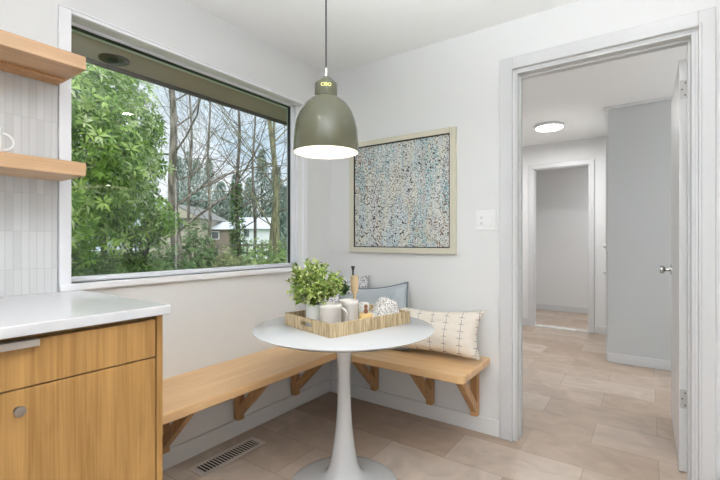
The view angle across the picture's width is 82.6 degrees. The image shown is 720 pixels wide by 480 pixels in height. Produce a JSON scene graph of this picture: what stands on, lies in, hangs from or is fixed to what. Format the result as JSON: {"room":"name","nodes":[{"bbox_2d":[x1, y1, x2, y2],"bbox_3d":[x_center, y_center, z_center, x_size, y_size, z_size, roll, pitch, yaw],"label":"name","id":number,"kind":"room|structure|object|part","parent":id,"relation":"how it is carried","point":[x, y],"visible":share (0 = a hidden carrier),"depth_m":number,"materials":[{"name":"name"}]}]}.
{"room":"kitchen breakfast nook","nodes":[
{"label":"kitchen breakfast nook","id":0,"kind":"room"},
{"bbox_2d":[0,0,329,447],"bbox_3d":[-0.032,-0.055,3.541,0.150,2.410,11.100,0,0,35],"label":"wall","id":1,"kind":"structure","parent":0,"point":[210,322],"depth_m":2.27,"materials":[{"name":"white paint"}]},
{"bbox_2d":[0,71,56,296],"bbox_3d":[-1.653,-0.219,1.094,0.008,0.862,1.432,0,0,35],"label":"wall tile","id":2,"kind":"structure","parent":1,"relation":"attached to","point":[28,106],"depth_m":1.60,"materials":[{"name":"white tile"}]},
{"bbox_2d":[0,29,85,84],"bbox_3d":[-1.535,-0.662,1.047,0.240,0.060,1.400,0,0,35],"label":"floating shelf","id":3,"kind":"object","parent":1,"relation":"attached to","point":[19,55],"visible":1,"depth_m":1.49,"materials":[{"name":"brown wood"}]},
{"bbox_2d":[0,151,85,180],"bbox_3d":[-1.535,-0.266,1.047,0.240,0.050,1.400,0,0,35],"label":"floating shelf","id":4,"kind":"object","parent":1,"relation":"attached to","point":[11,164],"visible":1,"depth_m":1.46,"materials":[{"name":"brown wood"}]},
{"bbox_2d":[0,127,14,151],"bbox_3d":[-1.264,-0.339,1.401,0.084,0.095,0.106,0,0,18],"label":"coffee mug","id":5,"kind":"object","parent":4,"relation":"on","point":[11,147],"visible":0.93,"depth_m":1.42,"materials":[{"name":"white ceramic"}]},
{"bbox_3d":[-1.224,-0.339,1.427,0.036,0.067,0.010,0,0,-40],"label":"handle","id":6,"kind":"part","parent":5,"relation":"part of","materials":[{"name":"white ceramic"}]},
{"bbox_2d":[71,31,286,125],"bbox_3d":[2.053,-1.200,3.176,4.920,0.421,9.700,0,0,35],"label":"soffit","id":7,"kind":"object","parent":1,"relation":"attached to","point":[141,68],"depth_m":2.58,"materials":[{"name":"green paint"}]},
{"bbox_2d":[98,53,129,65],"bbox_3d":[-1.370,-0.999,2.287,0.150,0.021,0.150,0,0,35],"label":"soffit light","id":8,"kind":"object","parent":7,"relation":"in","point":[109,58],"visible":1,"depth_m":2.26,"materials":[{"name":"brown metal"}]},
{"bbox_2d":[58,266,305,291],"bbox_3d":[-0.824,0.198,2.306,0.072,0.030,1.496,0,0,35],"label":"windowsill","id":9,"kind":"structure","parent":1,"relation":"attached to","point":[154,280],"depth_m":2.03,"materials":[{"name":"white"}]},
{"bbox_2d":[58,3,307,284],"bbox_3d":[-0.804,-0.390,2.292,0.021,1.156,1.496,0,0,35],"label":"trim","id":10,"kind":"structure","parent":1,"relation":"attached to","point":[65,12],"depth_m":1.70,"materials":[{"name":"white"}]},
{"bbox_2d":[71,22,297,282],"bbox_3d":[-0.868,-0.376,2.339,0.053,1.141,1.412,0,0,35],"label":"window","id":11,"kind":"structure","parent":1,"relation":"in","point":[292,110],"depth_m":2.50,"materials":[{"name":"white plastic"}]},
{"bbox_2d":[163,379,330,470],"bbox_3d":[-0.712,1.103,2.430,0.014,0.095,1.700,0,0,35],"label":"baseboard","id":12,"kind":"structure","parent":1,"relation":"attached to","point":[179,453],"depth_m":2.41,"materials":[{"name":"white paint"}]},
{"bbox_2d":[163,346,489,453],"bbox_3d":[-0.211,0.869,2.090,1.221,0.347,1.678,0,0,35],"label":"bench","id":13,"kind":"object","parent":1,"relation":"attached to","point":[189,393],"visible":0.72,"depth_m":2.25,"materials":[{"name":"brown wood"}]},
{"bbox_3d":[-0.543,0.716,2.323,0.411,0.042,1.678,0,0,35],"label":"seat","id":14,"kind":"part","parent":13,"relation":"part of","materials":[{"name":"brown wood"}]},
{"bbox_2d":[309,275,368,302],"bbox_3d":[-0.157,0.470,2.840,0.462,0.443,0.150,0,0,-8],"label":"throw pillow","id":15,"kind":"object","parent":13,"relation":"on","point":[363,281],"visible":0.09,"depth_m":2.85,"materials":[{"name":"white fabric"}]},
{"bbox_2d":[351,282,408,349],"bbox_3d":[0.105,0.505,2.703,0.511,0.471,0.176,0,0,26],"label":"throw pillow","id":16,"kind":"object","parent":13,"relation":"on","point":[398,292],"visible":0.29,"depth_m":2.67,"materials":[{"name":"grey fabric"}]},
{"bbox_3d":[0.315,0.716,2.482,0.810,0.042,0.431,0,0,35],"label":"seat","id":17,"kind":"part","parent":13,"relation":"part of","materials":[{"name":"brown wood"}]},
{"bbox_2d":[401,308,485,360],"bbox_3d":[0.427,0.542,2.488,0.653,0.278,0.178,0,0,33],"label":"lumbar pillow","id":18,"kind":"object","parent":13,"relation":"on","point":[455,333],"visible":0.63,"depth_m":2.35,"materials":[{"name":"beige fabric"}]},
{"bbox_2d":[163,309,686,479],"bbox_3d":[1.646,1.210,2.362,4.250,0.120,11.100,0,0,35],"label":"floor","id":19,"kind":"structure","parent":0,"point":[586,416],"depth_m":2.44,"materials":[{"name":"tile"}]},
{"bbox_2d":[0,315,162,479],"bbox_3d":[-1.225,0.698,1.079,0.695,0.905,1.100,0,0,35],"label":"base cabinet","id":20,"kind":"object","parent":19,"relation":"on","point":[82,403],"visible":0.91,"depth_m":1.16,"materials":[{"name":"brown wood"}]},
{"bbox_3d":[-0.893,0.263,0.988,0.032,0.018,0.192,0,0,35],"label":"finger pull","id":21,"kind":"part","parent":20,"relation":"part of","materials":[{"name":"silver metal"}]},
{"bbox_3d":[-0.854,0.428,1.026,0.028,0.027,0.027,0,0,35],"label":"knob","id":22,"kind":"part","parent":20,"relation":"part of","materials":[{"name":"silver metal"}]},
{"bbox_3d":[-0.904,0.317,0.997,0.020,0.119,0.818,0,0,35],"label":"drawer","id":23,"kind":"part","parent":20,"relation":"part of","materials":[{"name":"brown wood"}]},
{"bbox_2d":[0,290,170,339],"bbox_3d":[-1.287,0.227,1.010,0.704,0.030,1.316,0,0,35],"label":"countertop","id":24,"kind":"structure","parent":20,"relation":"on","point":[29,314],"depth_m":1.24,"materials":[{"name":"white stone"}]},
{"bbox_3d":[-0.926,0.698,1.529,0.667,0.905,0.020,0,0,35],"label":"panel","id":25,"kind":"part","parent":20,"relation":"part of","materials":[{"name":"brown wood"}]},
{"bbox_2d":[188,437,265,476],"bbox_3d":[-0.697,1.147,2.187,0.116,0.005,0.410,0,0,35],"label":"floor vent","id":26,"kind":"object","parent":19,"relation":"in","point":[207,466],"visible":1,"depth_m":2.17,"materials":[{"name":"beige metal"}]},
{"bbox_2d":[195,440,257,472],"bbox_3d":[-0.699,1.147,2.185,0.080,0.002,0.348,0,0,35],"label":"grille","id":27,"kind":"object","parent":26,"relation":"attached to","point":[230,454],"depth_m":2.17,"materials":[{"name":"silver metal"}]},
{"bbox_2d":[252,316,433,479],"bbox_3d":[-0.075,0.777,1.927,0.836,0.745,0.836,0,0,35],"label":"pedestal table","id":28,"kind":"object","parent":19,"relation":"on","point":[344,464],"visible":0.77,"depth_m":1.88,"materials":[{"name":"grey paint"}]},
{"bbox_2d":[285,304,409,338],"bbox_3d":[-0.057,0.376,1.976,0.485,0.058,0.363,0,0,-41],"label":"serving tray","id":29,"kind":"object","parent":28,"relation":"on","point":[296,319],"visible":0.59,"depth_m":1.82,"materials":[{"name":"brown wood"}]},
{"bbox_3d":[-0.237,0.376,1.820,0.009,0.058,0.362,0,0,-41],"label":"handle","id":30,"kind":"part","parent":29,"relation":"part of","materials":[{"name":"brown wood"}]},
{"bbox_2d":[285,257,344,326],"bbox_3d":[-0.198,0.238,1.873,0.300,0.320,0.288,0,0,35],"label":"potted plant","id":31,"kind":"object","parent":29,"relation":"on","point":[321,289],"visible":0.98,"depth_m":1.83,"materials":[{"name":"green plant"}]},
{"bbox_3d":[-0.207,0.344,1.870,0.080,0.108,0.080,0,0,35],"label":"pot","id":32,"kind":"part","parent":31,"relation":"part of","materials":[{"name":"white ceramic"}]},
{"bbox_2d":[319,302,347,323],"bbox_3d":[-0.124,0.339,1.810,0.112,0.118,0.098,0,0,-40],"label":"coffee mug","id":33,"kind":"object","parent":29,"relation":"on","point":[330,313],"visible":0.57,"depth_m":1.77,"materials":[{"name":"white ceramic"}]},
{"bbox_3d":[-0.069,0.337,1.809,0.033,0.081,0.010,0,0,-3],"label":"handle","id":34,"kind":"part","parent":33,"relation":"part of","materials":[{"name":"white ceramic"}]},
{"bbox_2d":[338,281,350,299],"bbox_3d":[-0.078,0.300,2.054,0.074,0.196,0.075,0,0,35],"label":"potted plant","id":35,"kind":"object","parent":29,"relation":"on","point":[346,295],"visible":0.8,"depth_m":2.04,"materials":[{"name":"green plant"}]},
{"bbox_3d":[-0.077,0.334,2.055,0.062,0.128,0.062,0,0,35],"label":"pot","id":36,"kind":"part","parent":35,"relation":"part of","materials":[{"name":"grey ceramic"}]},
{"bbox_2d":[339,299,358,321],"bbox_3d":[-0.058,0.337,1.891,0.104,0.122,0.095,0,0,26],"label":"coffee mug","id":37,"kind":"object","parent":29,"relation":"on","point":[351,305],"visible":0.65,"depth_m":1.85,"materials":[{"name":"white ceramic"}]},
{"bbox_2d":[350,266,358,298],"bbox_3d":[-0.026,0.263,2.000,0.041,0.271,0.041,0,0,35],"label":"bottle","id":38,"kind":"object","parent":29,"relation":"on","point":[354,279],"visible":0.66,"depth_m":1.99,"materials":[{"name":"beige wood"}]},
{"bbox_2d":[358,302,368,318],"bbox_3d":[0.018,0.349,1.968,0.054,0.098,0.054,0,0,35],"label":"rolled napkin","id":39,"kind":"object","parent":29,"relation":"on","point":[361,308],"visible":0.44,"depth_m":1.95,"materials":[{"name":"white fabric"}]},
{"bbox_2d":[359,304,372,318],"bbox_3d":[0.027,0.348,1.893,0.064,0.101,0.064,0,0,35],"label":"candle","id":40,"kind":"object","parent":29,"relation":"on","point":[365,314],"visible":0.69,"depth_m":1.88,"materials":[{"name":"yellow wax"}]},
{"bbox_3d":[0.027,0.368,1.893,0.064,0.060,0.064,0,0,35],"label":"wax dish","id":41,"kind":"part","parent":40,"relation":"part of","materials":[{"name":"yellow wax"}]},
{"bbox_2d":[370,297,398,316],"bbox_3d":[0.094,0.336,2.014,0.207,0.120,0.116,0,0,0],"label":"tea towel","id":42,"kind":"object","parent":29,"relation":"on","point":[383,306],"visible":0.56,"depth_m":1.98,"materials":[{"name":"white fabric"}]},
{"bbox_3d":[0.123,0.376,2.131,0.009,0.058,0.362,0,0,-41],"label":"handle","id":43,"kind":"part","parent":29,"relation":"part of","materials":[{"name":"brown wood"}]},
{"bbox_2d":[187,0,686,146],"bbox_3d":[1.646,-1.335,2.362,4.250,0.150,11.100,0,0,35],"label":"ceiling","id":44,"kind":"structure","parent":0,"point":[359,32],"depth_m":2.58,"materials":[{"name":"white paint"}]},
{"bbox_2d":[293,0,358,158],"bbox_3d":[-0.141,-0.811,1.701,0.271,0.898,0.271,0,0,35],"label":"pendant lamp","id":45,"kind":"object","parent":44,"relation":"hanging from","point":[325,125],"visible":1,"depth_m":1.61,"materials":[{"name":"green metal"}]},
{"bbox_3d":[-0.141,-0.478,1.701,0.271,0.231,0.271,0,0,35],"label":"lamp shade","id":46,"kind":"part","parent":45,"relation":"part of","materials":[{"name":"green metal"}]},
{"bbox_3d":[-0.141,-0.974,1.701,0.005,0.522,0.005,0,0,13],"label":"cord","id":47,"kind":"part","parent":45,"relation":"part of","materials":[{"name":"grey fabric"}]},
{"bbox_2d":[535,121,563,131],"bbox_3d":[2.074,-1.238,4.494,0.296,0.044,0.296,0,0,35],"label":"flush ceiling light","id":48,"kind":"object","parent":44,"relation":"attached to","point":[552,125],"visible":1,"depth_m":4.42,"materials":[{"name":"white paint"}]},
{"bbox_2d":[536,124,562,131],"bbox_3d":[2.074,-1.223,4.494,0.276,0.014,0.276,0,0,35],"label":"diffuser","id":49,"kind":"object","parent":48,"relation":"attached to","point":[539,127],"depth_m":4.44,"materials":[{"name":"white plastic"}]},
{"bbox_2d":[330,0,719,479],"bbox_3d":[1.422,-0.055,2.043,3.950,2.410,0.120,0,0,35],"label":"wall","id":50,"kind":"structure","parent":0,"point":[455,81],"depth_m":2.51,"materials":[{"name":"white paint"}]},
{"bbox_2d":[350,126,456,253],"bbox_3d":[0.263,-0.307,2.764,0.808,0.788,0.032,0,0,35],"label":"framed painting","id":51,"kind":"object","parent":50,"relation":"attached to","point":[403,188],"visible":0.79,"depth_m":2.73,"materials":[{"name":"beige"}]},
{"bbox_2d":[330,379,499,436],"bbox_3d":[0.297,1.103,2.751,1.267,0.095,0.014,0,0,35],"label":"baseboard","id":52,"kind":"structure","parent":50,"relation":"attached to","point":[481,424],"depth_m":2.65,"materials":[{"name":"white paint"}]},
{"bbox_2d":[476,210,495,229],"bbox_3d":[0.747,-0.118,2.437,0.116,0.116,0.011,0,0,35],"label":"switch plate","id":53,"kind":"object","parent":50,"relation":"attached to","point":[485,219],"visible":1,"depth_m":2.43,"materials":[{"name":"white plastic"}]},
{"bbox_2d":[479,215,483,225],"bbox_3d":[0.726,-0.118,2.449,0.033,0.066,0.003,0,0,35],"label":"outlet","id":54,"kind":"object","parent":53,"relation":"attached to","point":[481,217],"depth_m":2.45,"materials":[{"name":"white plastic"}]},
{"bbox_2d":[515,30,695,479],"bbox_3d":[1.249,0.092,2.164,0.804,2.115,0.120,0,0,35],"label":"trim","id":55,"kind":"structure","parent":50,"relation":"attached to","point":[688,38],"depth_m":1.96,"materials":[{"name":"white paint"}]},
{"bbox_2d":[500,6,715,479],"bbox_3d":[1.203,0.052,2.109,0.952,2.195,0.024,0,0,35],"label":"trim","id":56,"kind":"structure","parent":50,"relation":"attached to","point":[704,20],"depth_m":1.87,"materials":[{"name":"white paint"}]},
{"bbox_2d":[660,59,686,471],"bbox_3d":[1.802,0.127,2.319,0.160,2.023,0.766,0,0,35],"label":"door","id":57,"kind":"structure","parent":50,"relation":"in","point":[677,269],"depth_m":2.02,"materials":[{"name":"white paint"}]},
{"bbox_3d":[1.947,0.188,2.612,0.062,0.064,0.064,0,0,35],"label":"knob","id":58,"kind":"part","parent":57,"relation":"part of","materials":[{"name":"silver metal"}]},
{"bbox_2d":[534,324,587,332],"bbox_3d":[2.603,1.144,5.314,0.633,0.012,0.110,0,0,35],"label":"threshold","id":59,"kind":"structure","parent":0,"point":[536,325],"depth_m":5.27,"materials":[{"name":"white wood"}]},
{"bbox_2d":[536,167,587,307],"bbox_3d":[4.218,-0.055,6.024,3.950,2.410,0.150,0,0,35],"label":"wall","id":60,"kind":"structure","parent":0,"point":[561,194],"depth_m":6.60,"materials":[{"name":"white paint"}]},
{"bbox_2d":[536,303,587,313],"bbox_3d":[4.171,1.103,5.957,3.950,0.095,0.014,0,0,35],"label":"baseboard","id":61,"kind":"structure","parent":60,"relation":"attached to","point":[573,309],"depth_m":6.59,"materials":[{"name":"white paint"}]},
{"bbox_2d":[522,136,607,326],"bbox_3d":[3.359,-0.055,4.801,3.950,2.410,0.120,0,0,35],"label":"wall","id":62,"kind":"structure","parent":0,"point":[591,148],"depth_m":5.08,"materials":[{"name":"white paint"}]},
{"bbox_2d":[528,159,593,332],"bbox_3d":[2.605,0.075,5.319,0.770,2.150,0.138,0,0,35],"label":"trim","id":63,"kind":"structure","parent":62,"relation":"attached to","point":[590,162],"depth_m":5.38,"materials":[{"name":"white paint"}]},
{"bbox_2d":[522,318,605,334],"bbox_3d":[2.390,1.103,5.399,1.676,0.095,0.014,0,0,35],"label":"baseboard","id":64,"kind":"structure","parent":62,"relation":"attached to","point":[597,329],"depth_m":5.03,"materials":[{"name":"white paint"}]},
{"bbox_2d":[608,100,671,360],"bbox_3d":[3.645,-0.055,3.750,2.274,2.410,1.270,0,0,35],"label":"wall","id":65,"kind":"structure","parent":0,"point":[639,136],"depth_m":3.74,"materials":[{"name":"grey paint"}]},
{"bbox_2d":[603,140,607,360],"bbox_3d":[2.596,0.100,4.273,0.043,2.100,0.880,0,0,35],"label":"door","id":66,"kind":"structure","parent":65,"relation":"in","point":[605,246],"depth_m":3.91,"materials":[{"name":"white paint"}]},
{"bbox_2d":[603,96,671,109],"bbox_3d":[3.260,-1.248,3.233,2.310,0.025,0.020,0,0,35],"label":"trim","id":67,"kind":"structure","parent":65,"relation":"attached to","point":[664,98],"depth_m":3.73,"materials":[{"name":"white paint"}]},
{"bbox_2d":[607,352,670,370],"bbox_3d":[3.273,1.107,3.227,2.280,0.086,0.014,0,0,35],"label":"baseboard","id":68,"kind":"structure","parent":65,"relation":"attached to","point":[611,357],"depth_m":3.73,"materials":[{"name":"white paint"}]},
{"label":"outside","id":69,"kind":"structure","parent":0,"visible":0},
{"bbox_2d":[71,247,285,269],"bbox_3d":[-19.091,1.650,28.599,59.850,0.300,100.000,0,0,35],"label":"ground","id":70,"kind":"structure","parent":69,"point":[280,247],"depth_m":28.60,"materials":[{"name":"green"}]},
{"bbox_2d":[71,250,136,276],"bbox_3d":[-2.611,0.783,3.885,1.022,1.435,0.980,0,0,11],"label":"shrub","id":71,"kind":"object","parent":70,"relation":"on","point":[91,269],"visible":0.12,"depth_m":3.79,"materials":[{"name":"green plant"}]},
{"bbox_2d":[71,66,163,265],"bbox_3d":[-3.625,-0.802,5.801,1.508,4.604,1.523,0,0,-6],"label":"tree","id":72,"kind":"object","parent":70,"relation":"on","point":[113,72],"visible":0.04,"depth_m":5.87,"materials":[{"name":"green plant"}]},
{"bbox_2d":[84,244,155,274],"bbox_3d":[-2.787,0.755,4.589,1.042,1.490,1.048,0,0,-43],"label":"shrub","id":73,"kind":"object","parent":70,"relation":"on","point":[128,267],"visible":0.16,"depth_m":4.62,"materials":[{"name":"green plant"}]},
{"bbox_2d":[71,63,175,275],"bbox_3d":[-2.962,-0.320,3.918,2.169,3.639,2.170,0,0,-8],"label":"tree","id":74,"kind":"object","parent":70,"relation":"on","point":[85,219],"visible":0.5,"depth_m":3.76,"materials":[{"name":"green plant"}]},
{"bbox_2d":[98,191,189,271],"bbox_3d":[-2.682,0.446,5.022,1.054,2.109,0.966,0,0,35],"label":"tree","id":75,"kind":"object","parent":70,"relation":"on","point":[164,229],"visible":0.48,"depth_m":4.90,"materials":[{"name":"green plant"}]},
{"bbox_2d":[97,239,193,272],"bbox_3d":[-2.602,0.729,4.996,1.112,1.543,1.144,0,0,35],"label":"shrub","id":76,"kind":"object","parent":70,"relation":"on","point":[159,267],"visible":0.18,"depth_m":4.86,"materials":[{"name":"green plant"}]},
{"bbox_2d":[133,236,196,270],"bbox_3d":[-4.182,0.703,8.462,1.450,1.594,1.468,0,0,38],"label":"shrub","id":77,"kind":"object","parent":70,"relation":"on","point":[177,246],"visible":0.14,"depth_m":8.47,"materials":[{"name":"green plant"}]},
{"bbox_2d":[164,156,191,206],"bbox_3d":[-22.566,-4.500,51.096,4.909,12.000,5.022,0,0,35],"label":"conifer","id":78,"kind":"object","parent":70,"relation":"on","point":[179,164],"visible":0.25,"depth_m":50.81,"materials":[{"name":"green plant"}]},
{"bbox_2d":[179,151,196,203],"bbox_3d":[-26.088,-6.000,62.037,6.535,15.000,6.304,0,0,-22],"label":"conifer","id":79,"kind":"object","parent":70,"relation":"on","point":[185,163],"visible":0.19,"depth_m":61.77,"materials":[{"name":"green plant"}]},
{"bbox_2d":[150,204,228,260],"bbox_3d":[-13.085,-0.550,31.865,4.100,4.100,6.270,0,0,0],"label":"house","id":80,"kind":"structure","parent":70,"relation":"on","point":[181,208],"depth_m":29.00,"materials":[{"name":"beige"}]},
{"bbox_2d":[165,192,222,215],"bbox_3d":[-20.504,-2.036,50.209,7.553,7.879,7.428,0,0,-35],"label":"tree","id":81,"kind":"object","parent":70,"relation":"on","point":[198,194],"visible":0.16,"depth_m":49.18,"materials":[{"name":"green plant"}]},
{"bbox_2d":[186,158,207,201],"bbox_3d":[-21.941,-4.750,55.056,6.244,12.500,5.769,0,0,13],"label":"conifer","id":82,"kind":"object","parent":70,"relation":"on","point":[198,162],"visible":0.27,"depth_m":54.76,"materials":[{"name":"green plant"}]},
{"bbox_2d":[181,218,218,268],"bbox_3d":[-3.588,0.512,9.016,0.872,1.976,0.886,0,0,-14],"label":"shrub","id":83,"kind":"object","parent":70,"relation":"on","point":[188,240],"visible":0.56,"depth_m":8.88,"materials":[{"name":"green plant"}]},
{"bbox_2d":[125,80,286,257],"bbox_3d":[-6.005,-3.929,15.927,9.269,10.865,8.548,0,0,-31],"label":"bare tree","id":84,"kind":"object","parent":70,"relation":"on","point":[210,106],"visible":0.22,"depth_m":15.97,"materials":[{"name":"grey plant"}]},
{"bbox_2d":[195,159,219,206],"bbox_3d":[-22.118,-5.250,59.950,5.860,13.500,6.350,0,0,35],"label":"conifer","id":85,"kind":"object","parent":70,"relation":"on","point":[213,187],"visible":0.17,"depth_m":59.66,"materials":[{"name":"green plant"}]},
{"bbox_2d":[131,83,286,269],"bbox_3d":[-3.435,-2.999,7.484,9.443,9.008,7.820,0,0,25],"label":"bare tree","id":86,"kind":"object","parent":70,"relation":"on","point":[172,180],"visible":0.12,"depth_m":8.35,"materials":[{"name":"grey plant"}]},
{"bbox_2d":[144,87,286,260],"bbox_3d":[-4.062,-3.195,11.623,8.323,9.395,8.913,0,0,28],"label":"bare tree","id":87,"kind":"object","parent":70,"relation":"on","point":[191,143],"visible":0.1,"depth_m":10.98,"materials":[{"name":"grey plant"}]},
{"bbox_2d":[195,243,237,267],"bbox_3d":[-3.328,0.786,9.591,1.130,1.429,1.089,0,0,35],"label":"shrub","id":88,"kind":"object","parent":70,"relation":"on","point":[219,254],"visible":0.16,"depth_m":9.50,"materials":[{"name":"green plant"}]},
{"bbox_2d":[150,90,286,261],"bbox_3d":[-2.346,-3.739,10.458,11.253,10.483,8.800,0,0,-10],"label":"bare tree","id":89,"kind":"object","parent":70,"relation":"on","point":[274,133],"visible":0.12,"depth_m":10.94,"materials":[{"name":"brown plant"}]},
{"bbox_2d":[152,85,286,264],"bbox_3d":[-3.343,-3.452,11.169,8.371,9.913,8.197,0,0,-22],"label":"bare tree","id":90,"kind":"object","parent":70,"relation":"on","point":[235,217],"visible":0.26,"depth_m":11.40,"materials":[{"name":"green plant"}]},
{"bbox_2d":[211,181,227,211],"bbox_3d":[-17.576,-3.000,52.008,5.663,9.000,5.814,0,0,35],"label":"conifer","id":91,"kind":"object","parent":70,"relation":"on","point":[219,187],"visible":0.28,"depth_m":51.60,"materials":[{"name":"green plant"}]},
{"bbox_2d":[153,91,286,263],"bbox_3d":[-1.934,-3.195,9.933,7.384,9.410,7.539,0,0,-38],"label":"bare tree","id":92,"kind":"object","parent":70,"relation":"on","point":[276,223],"visible":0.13,"depth_m":9.76,"materials":[{"name":"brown plant"}]},
{"bbox_2d":[160,95,286,258],"bbox_3d":[-3.420,-5.147,16.281,10.155,13.301,14.630,0,0,42],"label":"bare tree","id":93,"kind":"object","parent":70,"relation":"on","point":[253,136],"visible":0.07,"depth_m":15.95,"materials":[{"name":"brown plant"}]},
{"bbox_2d":[211,222,236,259],"bbox_3d":[-11.190,0.025,33.000,3.100,2.950,4.500,0,0,0],"label":"house","id":94,"kind":"structure","parent":70,"relation":"on","point":[222,236],"depth_m":31.00,"materials":[{"name":"brown"}]},
{"bbox_3d":[-10.940,-0.350,30.954,0.500,0.500,0.009,0,0,0],"label":"pane","id":95,"kind":"part","parent":94,"relation":"part of","materials":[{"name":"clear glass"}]},
{"bbox_2d":[218,194,244,221],"bbox_3d":[-16.135,-2.435,52.105,4.913,8.179,5.293,0,0,-4],"label":"tree","id":96,"kind":"object","parent":70,"relation":"on","point":[221,212],"visible":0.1,"depth_m":50.60,"materials":[{"name":"green plant"}]},
{"bbox_2d":[221,173,244,221],"bbox_3d":[-14.713,-3.250,48.888,4.559,9.500,4.714,0,0,19],"label":"conifer","id":97,"kind":"object","parent":70,"relation":"on","point":[233,176],"visible":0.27,"depth_m":48.62,"materials":[{"name":"green plant"}]},
{"bbox_2d":[217,250,250,266],"bbox_3d":[-2.865,0.861,9.197,0.838,1.278,0.872,0,0,35],"label":"shrub","id":98,"kind":"object","parent":70,"relation":"on","point":[237,262],"visible":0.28,"depth_m":9.16,"materials":[{"name":"green plant"}]},
{"bbox_2d":[239,177,261,216],"bbox_3d":[-12.282,-2.800,46.048,3.811,8.600,3.876,0,0,35],"label":"conifer","id":99,"kind":"object","parent":70,"relation":"on","point":[247,213],"visible":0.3,"depth_m":45.57,"materials":[{"name":"green plant"}]},
{"bbox_2d":[216,243,286,262],"bbox_3d":[-3.346,0.800,13.988,3.100,1.400,0.086,0,0,0],"label":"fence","id":100,"kind":"object","parent":70,"relation":"on","point":[217,244],"visible":0.12,"depth_m":13.95,"materials":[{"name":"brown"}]},
{"bbox_3d":[-3.346,0.170,13.957,3.100,0.070,0.024,0,0,0],"label":"rail","id":101,"kind":"part","parent":100,"relation":"part of","materials":[{"name":"grey"}]},
{"bbox_2d":[239,217,272,258],"bbox_3d":[-8.167,-0.150,32.723,2.900,3.300,4.000,0,0,-10],"label":"house","id":102,"kind":"structure","parent":70,"relation":"on","point":[263,229],"depth_m":31.09,"materials":[{"name":"white"}]},
{"bbox_2d":[251,149,270,217],"bbox_3d":[-11.162,-4.500,46.865,3.872,12.000,3.891,0,0,-32],"label":"conifer","id":103,"kind":"object","parent":70,"relation":"on","point":[263,156],"visible":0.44,"depth_m":46.71,"materials":[{"name":"green plant"}]},
{"bbox_2d":[242,238,286,265],"bbox_3d":[-2.394,0.720,10.001,1.227,1.560,1.304,0,0,35],"label":"shrub","id":104,"kind":"object","parent":70,"relation":"on","point":[254,261],"visible":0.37,"depth_m":9.76,"materials":[{"name":"green plant"}]},
{"bbox_2d":[263,167,286,243],"bbox_3d":[-9.111,-3.250,44.045,4.093,9.500,4.033,0,0,35],"label":"conifer","id":105,"kind":"object","parent":70,"relation":"on","point":[270,184],"visible":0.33,"depth_m":43.75,"materials":[{"name":"green plant"}]},
{"bbox_2d":[265,183,286,250],"bbox_3d":[-9.084,-2.632,49.900,6.144,8.580,5.826,0,0,35],"label":"tree","id":106,"kind":"object","parent":70,"relation":"on","point":[284,187],"visible":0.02,"depth_m":48.53,"materials":[{"name":"green plant"}]},
{"bbox_2d":[266,237,286,263],"bbox_3d":[-1.723,0.712,9.402,0.802,1.576,0.868,0,0,35],"label":"shrub","id":107,"kind":"object","parent":70,"relation":"on","point":[279,259],"visible":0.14,"depth_m":9.25,"materials":[{"name":"green plant"}]},
{"bbox_2d":[280,187,286,248],"bbox_3d":[-7.772,-2.750,46.958,4.624,8.500,4.915,0,0,35],"label":"conifer","id":108,"kind":"object","parent":70,"relation":"on","point":[286,187],"visible":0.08,"depth_m":46.54,"materials":[{"name":"green plant"}]}
]}

